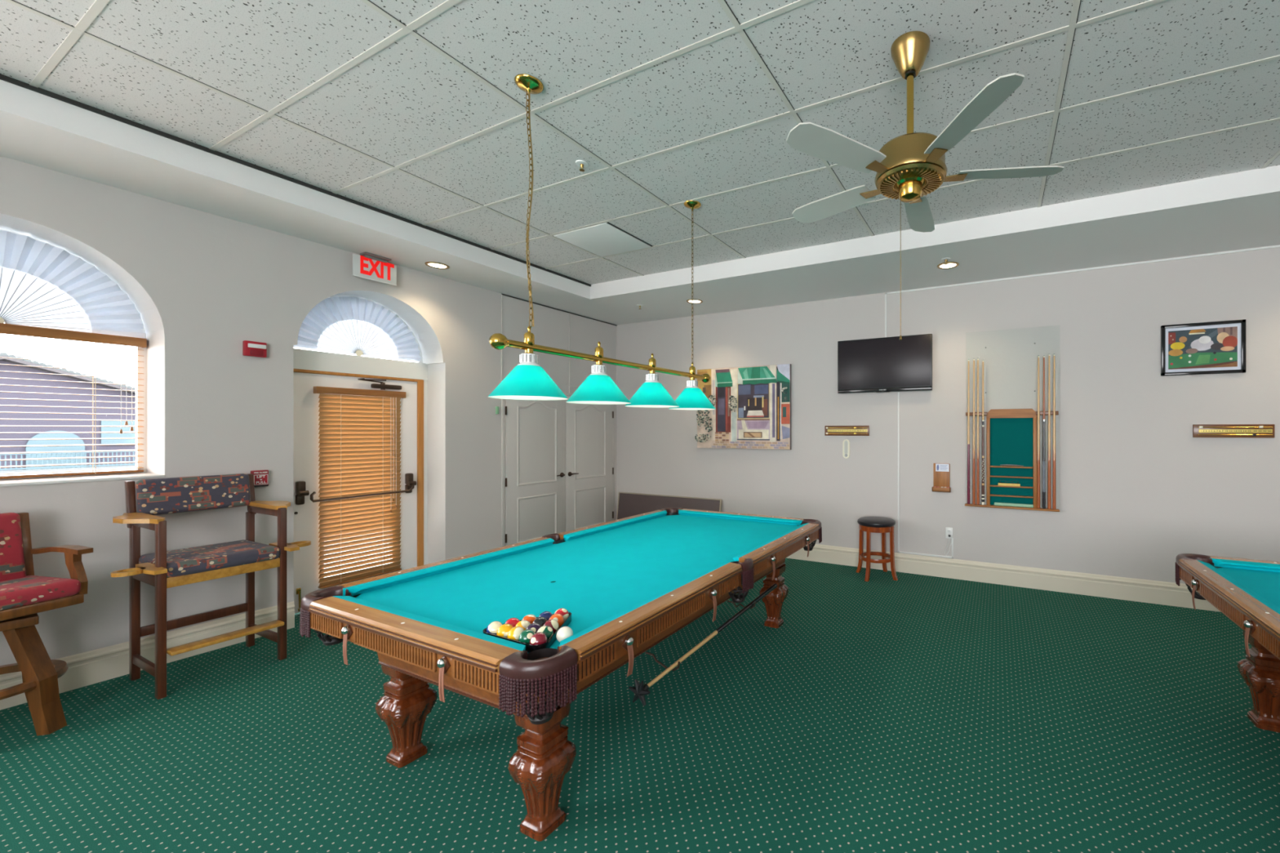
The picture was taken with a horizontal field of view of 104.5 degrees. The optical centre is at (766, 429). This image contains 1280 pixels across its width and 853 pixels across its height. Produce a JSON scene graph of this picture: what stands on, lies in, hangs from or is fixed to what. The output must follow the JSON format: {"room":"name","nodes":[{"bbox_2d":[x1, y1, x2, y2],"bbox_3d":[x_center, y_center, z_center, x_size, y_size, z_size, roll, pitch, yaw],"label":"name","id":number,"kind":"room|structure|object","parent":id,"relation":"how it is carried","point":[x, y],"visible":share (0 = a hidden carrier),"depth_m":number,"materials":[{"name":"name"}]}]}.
{"room":"games hall","nodes":[
{"label":"games hall","id":0,"kind":"room"},
{"bbox_2d":[0,155,616,666],"bbox_3d":[-4.117,0.015,3.188,0.001,3.130,8.800,0,0,26],"label":"wall","id":1,"kind":"structure","parent":0,"point":[215,283],"depth_m":3.53,"materials":[{"name":"grey paint"}]},
{"bbox_2d":[0,227,146,479],"bbox_3d":[-4.673,-0.458,2.890,0.045,1.536,1.212,0,0,26],"label":"window","id":2,"kind":"structure","parent":1,"relation":"in","point":[143,357],"depth_m":3.40,"materials":[{"name":"white paint"}]},
{"bbox_2d":[0,230,146,338],"bbox_3d":[-4.610,-0.914,2.893,0.066,0.580,1.124,0,0,26],"label":"shade","id":3,"kind":"object","parent":2,"relation":"attached to","point":[42,285],"visible":1,"depth_m":3.08,"materials":[{"name":"white fabric"}]},
{"bbox_2d":[0,323,146,479],"bbox_3d":[-4.623,-0.172,2.866,0.072,0.934,1.185,0,0,26],"label":"blind","id":4,"kind":"object","parent":2,"relation":"attached to","point":[10,329],"visible":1,"depth_m":3.13,"materials":[{"name":"brown wood"}]},
{"bbox_2d":[0,472,164,486],"bbox_3d":[-4.503,0.313,2.809,0.392,0.018,1.206,0,0,26],"label":"window sill","id":5,"kind":"structure","parent":1,"relation":"attached to","point":[12,482],"depth_m":3.01,"materials":[{"name":"white paint"}]},
{"bbox_2d":[0,601,294,710],"bbox_3d":[-4.893,1.477,1.542,0.021,0.206,5.160,0,0,26],"label":"baseboard","id":6,"kind":"structure","parent":1,"relation":"attached to","point":[101,664],"depth_m":3.12,"materials":[{"name":"beige paint"}]},
{"bbox_2d":[0,213,445,564],"bbox_3d":[-4.776,0.155,2.251,0.380,2.850,6.140,0,0,26],"label":"trim","id":7,"kind":"structure","parent":1,"relation":"attached to","point":[428,340],"depth_m":3.40,"materials":[{"name":"white paint"}]},
{"bbox_2d":[242,340,266,357],"bbox_3d":[-3.867,-0.610,3.656,0.046,0.112,0.122,0,0,26],"label":"fire alarm strobe","id":8,"kind":"object","parent":1,"relation":"attached to","point":[251,348],"visible":1,"depth_m":3.64,"materials":[{"name":"red plastic"}]},
{"bbox_2d":[249,348,263,355],"bbox_3d":[-3.850,-0.584,3.652,0.010,0.045,0.075,0,0,26],"label":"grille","id":9,"kind":"object","parent":8,"relation":"attached to","point":[253,352],"depth_m":3.65,"materials":[{"name":"red plastic"}]},
{"bbox_2d":[250,470,268,487],"bbox_3d":[-3.857,0.370,3.680,0.044,0.124,0.092,0,0,26],"label":"alarm pull station","id":10,"kind":"object","parent":1,"relation":"attached to","point":[260,477],"visible":0.98,"depth_m":3.67,"materials":[{"name":"red plastic"}]},
{"bbox_2d":[293,372,417,613],"bbox_3d":[-3.786,0.538,4.526,0.157,2.060,0.988,0,0,26],"label":"door","id":11,"kind":"structure","parent":1,"relation":"in","point":[306,499],"depth_m":4.25,"materials":[{"name":"white paint"}]},
{"bbox_2d":[313,386,405,589],"bbox_3d":[-3.781,0.508,4.530,0.069,1.774,0.705,0,0,26],"label":"blind","id":12,"kind":"object","parent":11,"relation":"attached to","point":[359,437],"visible":1,"depth_m":4.51,"materials":[{"name":"brown wood"}]},
{"bbox_2d":[293,296,421,361],"bbox_3d":[-3.827,-0.966,4.546,0.066,0.548,1.060,0,0,26],"label":"shade","id":13,"kind":"object","parent":1,"relation":"attached to","point":[358,326],"visible":0.93,"depth_m":4.53,"materials":[{"name":"white fabric"}]},
{"bbox_2d":[293,368,423,566],"bbox_3d":[-3.839,0.530,4.552,0.085,2.100,1.100,0,0,26],"label":"trim","id":14,"kind":"structure","parent":1,"relation":"attached to","point":[420,382],"depth_m":4.99,"materials":[{"name":"brown wood"}]},
{"bbox_2d":[293,348,427,564],"bbox_3d":[-3.839,0.444,4.552,0.085,2.272,1.178,0,0,26],"label":"trim","id":15,"kind":"structure","parent":1,"relation":"attached to","point":[304,359],"depth_m":4.62,"materials":[{"name":"white paint"}]},
{"bbox_2d":[329,294,422,363],"bbox_3d":[-3.859,-0.976,4.561,0.038,0.567,1.134,0,0,26],"label":"trim","id":16,"kind":"structure","parent":1,"relation":"attached to","point":[341,295],"depth_m":4.91,"materials":[{"name":"white paint"}]},
{"bbox_2d":[495,406,498,413],"bbox_3d":[-3.030,-0.220,5.439,0.018,0.085,0.030,0,0,26],"label":"wall switch","id":17,"kind":"object","parent":1,"relation":"attached to","point":[496,407],"visible":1,"depth_m":5.43,"materials":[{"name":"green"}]},
{"bbox_2d":[505,399,565,546],"bbox_3d":[-2.782,0.564,5.892,0.072,2.008,0.856,0,0,26],"label":"door","id":18,"kind":"structure","parent":1,"relation":"in","point":[535,429],"depth_m":5.85,"materials":[{"name":"grey paint"}]},
{"bbox_2d":[501,293,617,546],"bbox_3d":[-2.610,0.017,6.321,0.016,3.126,1.843,0,0,26],"label":"trim","id":19,"kind":"structure","parent":1,"relation":"attached to","point":[503,401],"depth_m":5.52,"materials":[{"name":"grey paint"}]},
{"bbox_2d":[565,395,613,531],"bbox_3d":[-2.410,0.564,6.670,0.072,2.008,0.856,0,0,26],"label":"door","id":20,"kind":"structure","parent":1,"relation":"in","point":[589,470],"depth_m":6.64,"materials":[{"name":"grey paint"}]},
{"bbox_2d":[0,558,1279,852],"bbox_3d":[0.073,1.580,1.184,10.090,0.001,8.800,0,0,26],"label":"floor","id":21,"kind":"structure","parent":0,"point":[913,713],"depth_m":2.41,"materials":[{"name":"green carpet"}]},
{"bbox_2d":[0,512,93,736],"bbox_3d":[-4.029,1.018,2.470,0.590,1.124,0.590,0,0,12],"label":"swivel chair","id":22,"kind":"object","parent":21,"relation":"on","point":[24,594],"visible":1,"depth_m":2.55,"materials":[{"name":"brown wood"}]},
{"bbox_2d":[111,473,311,699],"bbox_3d":[-3.655,0.949,3.189,0.666,1.262,0.874,0,0,26],"label":"chair","id":23,"kind":"object","parent":21,"relation":"on","point":[157,496],"visible":1,"depth_m":3.13,"materials":[{"name":"brown wood"}]},
{"bbox_2d":[299,507,822,841],"bbox_3d":[-0.840,1.167,3.134,1.660,0.826,2.851,0,0,26],"label":"pool table","id":24,"kind":"object","parent":21,"relation":"on","point":[628,584],"visible":0.99,"depth_m":2.26,"materials":[{"name":"teal fabric"}]},
{"bbox_2d":[333,595,525,650],"bbox_3d":[-1.402,0.781,1.959,1.276,0.042,0.052,0,0,26],"label":"cushion","id":25,"kind":"object","parent":24,"relation":"on","point":[470,634],"depth_m":1.89,"materials":[{"name":"teal fabric"}]},
{"bbox_2d":[342,537,554,596],"bbox_3d":[-1.752,0.781,2.846,0.052,0.042,1.193,0,0,26],"label":"cushion","id":26,"kind":"object","parent":24,"relation":"on","point":[363,588],"depth_m":2.69,"materials":[{"name":"teal fabric"}]},
{"bbox_2d":[486,621,502,635],"bbox_3d":[-1.049,0.770,1.867,0.059,0.059,0.059,0,0,-36],"label":"ball","id":27,"kind":"object","parent":24,"relation":"on","point":[492,628],"visible":0.62,"depth_m":1.85,"materials":[{"name":"white plastic"}]},
{"bbox_2d":[496,623,513,638],"bbox_3d":[-0.995,0.770,1.841,0.059,0.059,0.059,0,0,-44],"label":"ball","id":28,"kind":"object","parent":24,"relation":"on","point":[503,631],"visible":0.56,"depth_m":1.82,"materials":[{"name":"yellow plastic"}]},
{"bbox_2d":[505,617,519,627],"bbox_3d":[-0.999,0.770,1.901,0.059,0.059,0.059,0,0,-40],"label":"ball","id":29,"kind":"object","parent":24,"relation":"on","point":[513,621],"visible":0.33,"depth_m":1.89,"materials":[{"name":"red plastic"}]},
{"bbox_2d":[506,626,524,640],"bbox_3d":[-0.940,0.770,1.815,0.059,0.059,0.059,0,0,-43],"label":"ball","id":30,"kind":"object","parent":24,"relation":"on","point":[513,633],"visible":0.7,"depth_m":1.79,"materials":[{"name":"yellow plastic"}]},
{"bbox_2d":[515,620,530,630],"bbox_3d":[-0.945,0.770,1.875,0.059,0.059,0.059,0,0,44],"label":"ball","id":31,"kind":"object","parent":24,"relation":"on","point":[523,624],"visible":0.44,"depth_m":1.86,"materials":[{"name":"yellow plastic"}]},
{"bbox_2d":[518,629,535,644],"bbox_3d":[-0.886,0.770,1.789,0.059,0.059,0.059,0,0,-36],"label":"ball","id":32,"kind":"object","parent":24,"relation":"on","point":[525,636],"visible":0.64,"depth_m":1.77,"materials":[{"name":"green plastic"}]},
{"bbox_2d":[483,612,571,653],"bbox_3d":[-0.895,0.783,1.911,0.321,0.029,0.287,0,0,26],"label":"ball rack","id":33,"kind":"object","parent":24,"relation":"on","point":[548,644],"visible":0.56,"depth_m":1.78,"materials":[{"name":"black plastic"}]},
{"bbox_2d":[521,614,536,623],"bbox_3d":[-0.950,0.770,1.935,0.059,0.059,0.059,0,0,44],"label":"ball","id":34,"kind":"object","parent":24,"relation":"on","point":[530,618],"visible":0.41,"depth_m":1.92,"materials":[{"name":"orange plastic"}]},
{"bbox_2d":[525,622,541,633],"bbox_3d":[-0.891,0.770,1.849,0.059,0.059,0.059,0,0,-37],"label":"ball","id":35,"kind":"object","parent":24,"relation":"on","point":[535,627],"visible":0.37,"depth_m":1.84,"materials":[{"name":"purple plastic"}]},
{"bbox_2d":[529,632,547,644],"bbox_3d":[-0.832,0.770,1.763,0.059,0.059,0.059,0,0,8],"label":"ball","id":36,"kind":"object","parent":24,"relation":"on","point":[537,638],"visible":0.76,"depth_m":1.75,"materials":[{"name":"red plastic"}]},
{"bbox_2d":[532,617,546,626],"bbox_3d":[-0.895,0.770,1.909,0.059,0.059,0.059,0,0,-40],"label":"ball","id":37,"kind":"object","parent":24,"relation":"on","point":[540,620],"visible":0.47,"depth_m":1.90,"materials":[{"name":"black plastic"}]},
{"bbox_2d":[537,625,553,640],"bbox_3d":[-0.836,0.770,1.823,0.059,0.059,0.059,0,0,-38],"label":"ball","id":38,"kind":"object","parent":24,"relation":"on","point":[548,631],"visible":0.63,"depth_m":1.81,"materials":[{"name":"green plastic"}]},
{"bbox_2d":[538,611,552,620],"bbox_3d":[-0.900,0.770,1.970,0.059,0.059,0.059,0,0,41],"label":"ball","id":39,"kind":"object","parent":24,"relation":"on","point":[547,615],"visible":0.4,"depth_m":1.96,"materials":[{"name":"blue plastic"}]},
{"bbox_2d":[542,619,559,633],"bbox_3d":[-0.841,0.770,1.883,0.059,0.059,0.059,0,0,-36],"label":"ball","id":40,"kind":"object","parent":24,"relation":"on","point":[553,624],"visible":0.54,"depth_m":1.87,"materials":[{"name":"plastic"}]},
{"bbox_2d":[548,613,564,626],"bbox_3d":[-0.846,0.770,1.944,0.059,0.059,0.059,0,0,-36],"label":"ball","id":41,"kind":"object","parent":24,"relation":"on","point":[558,618],"visible":0.48,"depth_m":1.93,"materials":[{"name":"orange plastic"}]},
{"bbox_2d":[554,608,568,621],"bbox_3d":[-0.850,0.770,2.004,0.059,0.059,0.059,0,0,-41],"label":"ball","id":42,"kind":"object","parent":24,"relation":"on","point":[564,612],"visible":0.56,"depth_m":1.99,"materials":[{"name":"red plastic"}]},
{"bbox_2d":[555,626,573,642],"bbox_3d":[-0.759,0.770,1.817,0.059,0.059,0.059,0,0,26],"label":"ball","id":43,"kind":"object","parent":24,"relation":"on","point":[565,632],"visible":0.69,"depth_m":1.80,"materials":[{"name":"beige plastic"}]},
{"bbox_2d":[563,510,666,541],"bbox_3d":[-1.188,0.781,4.025,0.052,0.042,1.193,0,0,26],"label":"cushion","id":44,"kind":"object","parent":24,"relation":"on","point":[578,535],"depth_m":3.89,"materials":[{"name":"teal fabric"}]},
{"bbox_2d":[559,562,728,646],"bbox_3d":[-0.492,0.781,2.243,0.052,0.042,1.193,0,0,26],"label":"cushion","id":45,"kind":"object","parent":24,"relation":"on","point":[628,611],"depth_m":2.07,"materials":[{"name":"teal fabric"}]},
{"bbox_2d":[628,583,777,706],"bbox_3d":[-0.246,1.125,2.719,0.111,0.116,1.428,0,0,26],"label":"stick","id":46,"kind":"object","parent":24,"relation":"hanging from","point":[641,690],"visible":1,"depth_m":2.39,"materials":[{"name":"brown wood"}]},
{"bbox_2d":[678,509,802,525],"bbox_3d":[-0.278,0.781,4.310,1.276,0.042,0.052,0,0,26],"label":"cushion","id":47,"kind":"object","parent":24,"relation":"on","point":[731,517],"depth_m":4.27,"materials":[{"name":"teal fabric"}]},
{"bbox_2d":[733,523,808,561],"bbox_3d":[0.072,0.781,3.422,0.052,0.042,1.193,0,0,26],"label":"cushion","id":48,"kind":"object","parent":24,"relation":"on","point":[738,558],"depth_m":3.23,"materials":[{"name":"teal fabric"}]},
{"bbox_2d":[616,492,721,519],"bbox_3d":[-1.394,1.244,6.680,1.740,0.670,0.111,0,0,26],"label":"table","id":49,"kind":"object","parent":21,"relation":"on","point":[629,504],"visible":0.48,"depth_m":6.78,"materials":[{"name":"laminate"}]},
{"bbox_2d":[856,515,897,582],"bbox_3d":[1.185,1.266,5.225,0.406,0.628,0.406,0,0,-6],"label":"bar stool","id":50,"kind":"object","parent":21,"relation":"on","point":[882,525],"visible":1,"depth_m":5.10,"materials":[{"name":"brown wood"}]},
{"bbox_2d":[1175,553,1279,733],"bbox_3d":[2.628,1.167,1.392,1.660,0.826,2.851,0,0,26],"label":"pool table","id":51,"kind":"object","parent":21,"relation":"on","point":[1246,591],"visible":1,"depth_m":2.54,"materials":[{"name":"brown wood"}]},
{"bbox_2d":[1197,560,1279,614],"bbox_3d":[2.280,0.781,2.283,0.052,0.042,1.193,0,0,26],"label":"cushion","id":52,"kind":"object","parent":51,"relation":"on","point":[1261,601],"depth_m":2.32,"materials":[{"name":"teal fabric"}]},
{"bbox_2d":[1211,558,1279,572],"bbox_3d":[3.190,0.781,2.568,1.276,0.042,0.052,0,0,26],"label":"cushion","id":53,"kind":"object","parent":51,"relation":"on","point":[1223,563],"depth_m":2.77,"materials":[{"name":"teal fabric"}]},
{"bbox_2d":[0,0,1279,284],"bbox_3d":[0.318,-1.720,0.386,8.960,0.001,7.570,0,0,26],"label":"ceiling","id":54,"kind":"structure","parent":0,"point":[406,101],"depth_m":2.51,"materials":[{"name":"tile"}]},
{"bbox_2d":[0,73,591,286],"bbox_3d":[-3.718,-1.709,2.316,0.014,0.022,7.570,0,0,26],"label":"trim","id":55,"kind":"structure","parent":54,"relation":"attached to","point":[4,77],"depth_m":3.06,"materials":[{"name":"grey"}]},
{"bbox_2d":[575,160,588,171],"bbox_3d":[-1.191,-1.696,3.119,0.080,0.047,0.080,0,0,26],"label":"sprinkler head","id":56,"kind":"object","parent":54,"relation":"attached to","point":[581,163],"visible":1,"depth_m":3.11},
{"bbox_2d":[488,73,715,409],"bbox_3d":[-0.867,-0.939,3.054,0.356,1.562,1.852,0,0,26],"label":"lamp","id":57,"kind":"object","parent":54,"relation":"hanging from","point":[527,380],"visible":1,"depth_m":2.67,"materials":[{"name":"teal glass"}]},
{"bbox_2d":[553,222,653,257],"bbox_3d":[-1.474,-1.716,4.396,0.632,0.009,0.575,0,0,26],"label":"ceiling vent","id":58,"kind":"object","parent":54,"relation":"in","point":[605,239],"visible":1,"depth_m":4.37,"materials":[{"name":"white plastic"}]},
{"bbox_2d":[4,0,1279,275],"bbox_3d":[0.318,-1.723,0.386,8.960,0.014,7.570,0,0,26],"label":"grid","id":59,"kind":"structure","parent":54,"relation":"attached to","point":[98,6],"depth_m":2.45,"materials":[{"name":"grey metal"}]},
{"bbox_2d":[786,31,1064,340],"bbox_3d":[0.657,-1.058,2.214,1.235,1.324,1.202,0,0,26],"label":"ceiling fan","id":60,"kind":"object","parent":54,"relation":"hanging from","point":[911,166],"visible":1,"depth_m":2.07,"materials":[{"name":"gold metal"}]},
{"bbox_2d":[0,79,1279,324],"bbox_3d":[0.254,-1.635,1.098,9.690,0.170,8.800,0,0,26],"label":"ceiling","id":61,"kind":"structure","parent":0,"point":[1237,211],"depth_m":3.87,"materials":[{"name":"white paint"}]},
{"bbox_2d":[352,251,396,285],"bbox_3d":[-3.489,-1.440,4.318,0.100,0.220,0.335,0,0,26],"label":"exit sign","id":62,"kind":"object","parent":61,"relation":"hanging from","point":[366,265],"visible":1,"depth_m":4.31,"materials":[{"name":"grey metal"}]},
{"bbox_2d":[424,262,449,269],"bbox_3d":[-3.099,-1.546,4.553,0.196,0.007,0.196,0,0,26],"label":"recessed light","id":63,"kind":"object","parent":61,"relation":"in","point":[433,264],"visible":1,"depth_m":4.55,"materials":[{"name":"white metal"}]},
{"bbox_2d":[686,298,702,303],"bbox_3d":[-0.868,-1.546,5.827,0.196,0.007,0.196,0,0,26],"label":"recessed light","id":64,"kind":"object","parent":61,"relation":"in","point":[695,301],"visible":0.95,"depth_m":5.83,"materials":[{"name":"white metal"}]},
{"bbox_2d":[941,257,951,264],"bbox_3d":[1.627,-1.526,4.387,0.080,0.047,0.080,0,0,26],"label":"sprinkler head","id":65,"kind":"object","parent":61,"relation":"attached to","point":[946,259],"visible":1,"depth_m":4.38},
{"bbox_2d":[937,262,959,269],"bbox_3d":[1.707,-1.546,4.553,0.196,0.007,0.196,0,0,26],"label":"recessed light","id":66,"kind":"object","parent":61,"relation":"in","point":[950,264],"visible":0.96,"depth_m":4.55,"materials":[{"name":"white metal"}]},
{"bbox_2d":[616,244,1279,583],"bbox_3d":[2.152,0.015,5.067,9.690,3.130,0.001,0,0,26],"label":"wall","id":67,"kind":"structure","parent":0,"point":[1136,492],"depth_m":4.87,"materials":[{"name":"grey paint"}]},
{"bbox_2d":[694,364,791,449],"bbox_3d":[-0.330,-0.282,6.194,1.355,1.052,0.107,0,0,26],"label":"painting","id":68,"kind":"object","parent":67,"relation":"attached to","point":[752,404],"visible":0.98,"depth_m":6.17,"materials":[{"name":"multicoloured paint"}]},
{"bbox_2d":[842,439,849,458],"bbox_3d":[0.928,0.223,5.643,0.082,0.222,0.018,0,0,26],"label":"thermometer","id":69,"kind":"object","parent":67,"relation":"attached to","point":[846,443],"visible":1,"depth_m":5.63,"materials":[{"name":"beige plastic"}]},
{"bbox_2d":[824,425,869,435],"bbox_3d":[0.928,0.010,5.631,0.528,0.117,0.039,0,0,26],"label":"counter","id":70,"kind":"object","parent":67,"relation":"attached to","point":[844,430],"depth_m":5.62,"materials":[{"name":"gold wood"}]},
{"bbox_2d":[837,333,932,393],"bbox_3d":[1.310,-0.725,5.424,1.045,0.611,0.080,0,0,26],"label":"television","id":71,"kind":"object","parent":67,"relation":"attached to","point":[885,364],"visible":1,"depth_m":5.38,"materials":[{"name":"black plastic"}]},
{"bbox_2d":[897,392,953,558],"bbox_3d":[1.722,0.474,5.265,0.578,1.784,0.012,0,0,26],"label":"cable cover","id":72,"kind":"object","parent":67,"relation":"attached to","point":[899,551],"visible":1,"depth_m":5.38,"materials":[{"name":"white plastic"}]},
{"bbox_2d":[944,534,951,555],"bbox_3d":[1.929,1.231,5.143,0.079,0.233,0.030,0,0,26],"label":"cord","id":73,"kind":"object","parent":72,"relation":"attached to","point":[949,535],"visible":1,"depth_m":5.14,"materials":[{"name":"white plastic"}]},
{"bbox_2d":[932,462,951,492],"bbox_3d":[1.868,0.511,5.172,0.185,0.302,0.057,0,0,26],"label":"holder","id":74,"kind":"object","parent":67,"relation":"attached to","point":[940,478],"visible":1,"depth_m":5.17,"materials":[{"name":"brown wood"}]},
{"bbox_2d":[935,463,949,471],"bbox_3d":[1.880,0.405,5.177,0.135,0.082,0.003,0,0,26],"label":"printed card","id":75,"kind":"object","parent":74,"relation":"attached to","point":[939,467],"visible":1,"depth_m":5.18,"materials":[{"name":"white paper"}]},
{"bbox_2d":[945,527,952,538],"bbox_3d":[1.946,1.102,5.158,0.072,0.115,0.014,0,0,26],"label":"wall outlet","id":76,"kind":"object","parent":67,"relation":"attached to","point":[948,531],"visible":1,"depth_m":5.16,"materials":[{"name":"white plastic"}]},
{"bbox_2d":[786,544,1221,612],"bbox_3d":[2.147,1.477,5.058,9.690,0.206,0.021,0,0,26],"label":"baseboard","id":77,"kind":"structure","parent":67,"relation":"attached to","point":[1161,593],"depth_m":4.83,"materials":[{"name":"beige paint"}]},
{"bbox_2d":[884,244,1279,337],"bbox_3d":[3.922,-1.288,4.213,5.735,0.511,0.012,0,0,26],"label":"cable cover","id":78,"kind":"object","parent":67,"relation":"attached to","point":[1277,246],"visible":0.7,"depth_m":4.64,"materials":[{"name":"white plastic"}]},
{"bbox_2d":[1160,319,1245,376],"bbox_3d":[3.827,-0.715,4.251,0.574,0.454,0.028,0,0,26],"label":"framed print","id":79,"kind":"object","parent":67,"relation":"attached to","point":[1219,347],"visible":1,"depth_m":4.25,"materials":[{"name":"black"}]},
{"bbox_2d":[1192,424,1275,437],"bbox_3d":[4.008,0.010,4.158,0.531,0.114,0.039,0,0,26],"label":"counter","id":80,"kind":"object","parent":67,"relation":"attached to","point":[1198,430],"depth_m":4.15,"materials":[{"name":"gold wood"}]},
{"bbox_3d":[2.478,-0.120,4.903,0.848,1.800,0.010,0,0,26],"label":"sheet","id":81,"kind":"object","parent":67,"relation":"attached to","visible":0},
{"bbox_2d":[964,408,1059,511],"bbox_3d":[2.455,0.290,4.872,0.848,1.001,0.071,0,0,26],"label":"cue rack","id":82,"kind":"object","parent":81,"relation":"attached to","point":[1011,433],"visible":1,"depth_m":4.88,"materials":[{"name":"brown wood"}]},
{"bbox_2d":[967,359,969,503],"bbox_3d":[2.098,0.017,5.024,0.029,1.502,0.028,0,0,26],"label":"pool cue","id":83,"kind":"object","parent":82,"relation":"on","point":[968,402],"visible":1,"depth_m":5.02,"materials":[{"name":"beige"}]},
{"bbox_2d":[972,358,975,504],"bbox_3d":[2.144,0.015,5.003,0.029,1.506,0.028,0,0,26],"label":"pool cue","id":84,"kind":"object","parent":82,"relation":"on","point":[974,435],"visible":1,"depth_m":5.00,"materials":[{"name":"brown wood"}]},
{"bbox_2d":[976,358,979,504],"bbox_3d":[2.179,0.015,4.986,0.029,1.507,0.028,0,0,26],"label":"pool cue","id":85,"kind":"object","parent":82,"relation":"on","point":[978,446],"visible":1,"depth_m":4.98,"materials":[{"name":"brown wood"}]},
{"bbox_2d":[981,360,984,504],"bbox_3d":[2.222,0.025,4.965,0.031,1.487,0.031,0,0,-26],"label":"pool cue","id":86,"kind":"object","parent":82,"relation":"on","point":[983,415],"visible":1,"depth_m":4.96,"materials":[{"name":"beige wood"}]},
{"bbox_2d":[998,483,1020,486],"bbox_3d":[2.445,0.554,4.881,0.200,0.026,0.034,0,0,26],"label":"block","id":87,"kind":"object","parent":82,"relation":"on","point":[999,484],"visible":1,"depth_m":4.86,"materials":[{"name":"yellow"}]},
{"bbox_2d":[1000,464,1023,466],"bbox_3d":[2.468,0.356,4.870,0.210,0.019,0.018,0,0,23],"label":"marker pen","id":88,"kind":"object","parent":82,"relation":"on","point":[1000,464],"visible":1,"depth_m":4.87,"materials":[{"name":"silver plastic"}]},
{"bbox_2d":[990,465,1033,468],"bbox_3d":[2.464,0.375,4.874,0.390,0.014,0.052,0,0,26],"label":"shelf","id":89,"kind":"object","parent":82,"relation":"attached to","point":[991,466],"depth_m":4.86,"materials":[{"name":"brown wood"}]},
{"bbox_2d":[990,475,1033,478],"bbox_3d":[2.464,0.475,4.874,0.390,0.014,0.052,0,0,26],"label":"shelf","id":90,"kind":"object","parent":82,"relation":"attached to","point":[991,476],"depth_m":4.87,"materials":[{"name":"brown wood"}]},
{"bbox_2d":[990,484,1033,488],"bbox_3d":[2.464,0.572,4.874,0.390,0.014,0.052,0,0,26],"label":"shelf","id":91,"kind":"object","parent":82,"relation":"attached to","point":[992,486],"depth_m":4.87,"materials":[{"name":"brown wood"}]},
{"bbox_2d":[990,493,1033,497],"bbox_3d":[2.464,0.668,4.874,0.390,0.014,0.052,0,0,26],"label":"shelf","id":92,"kind":"object","parent":82,"relation":"attached to","point":[992,495],"depth_m":4.87,"materials":[{"name":"brown wood"}]},
{"bbox_2d":[994,502,1033,507],"bbox_3d":[2.481,0.754,4.863,0.350,0.030,0.030,0,0,26],"label":"box","id":93,"kind":"object","parent":82,"relation":"on","point":[999,504],"visible":1,"depth_m":4.85,"materials":[{"name":"green"}]},
{"bbox_2d":[1036,355,1039,508],"bbox_3d":[2.671,0.019,4.750,0.029,1.498,0.028,0,0,26],"label":"pool cue","id":94,"kind":"object","parent":82,"relation":"on","point":[1038,394],"visible":1,"depth_m":4.74,"materials":[{"name":"brown wood"}]},
{"bbox_2d":[1042,355,1045,508],"bbox_3d":[2.712,0.021,4.731,0.029,1.495,0.028,0,0,26],"label":"pool cue","id":95,"kind":"object","parent":82,"relation":"on","point":[1043,420],"visible":1,"depth_m":4.72,"materials":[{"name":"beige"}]},
{"bbox_2d":[1047,353,1051,508],"bbox_3d":[2.753,0.013,4.711,0.029,1.509,0.028,0,0,26],"label":"pool cue","id":96,"kind":"object","parent":82,"relation":"on","point":[1049,505],"visible":1,"depth_m":4.70,"materials":[{"name":"brown wood"}]},
{"bbox_2d":[1052,353,1056,509],"bbox_3d":[2.791,0.015,4.693,0.029,1.506,0.028,0,0,26],"label":"pool cue","id":97,"kind":"object","parent":82,"relation":"on","point":[1054,500],"visible":1,"depth_m":4.68,"materials":[{"name":"brown wood"}]},
{"label":"outside","id":98,"kind":"structure","parent":0,"visible":0},
{"bbox_2d":[0,465,388,577],"bbox_3d":[-38.762,1.730,29.623,84.500,0.001,140.000,0,0,26],"label":"ground","id":99,"kind":"structure","parent":98,"point":[126,466],"depth_m":20.54,"materials":[{"name":"white"}]},
{"bbox_2d":[0,352,135,471],"bbox_3d":[-34.712,-0.770,25.691,9.800,5.000,16.400,0,0,26],"label":"house","id":100,"kind":"structure","parent":99,"relation":"on","point":[13,361],"depth_m":21.66,"materials":[{"name":"grey paint"}]},
{"bbox_2d":[0,450,135,471],"bbox_3d":[-30.253,1.310,21.341,0.060,0.720,8.500,0,0,26],"label":"fence","id":101,"kind":"object","parent":99,"relation":"on","point":[61,453],"visible":0.38,"depth_m":20.92,"materials":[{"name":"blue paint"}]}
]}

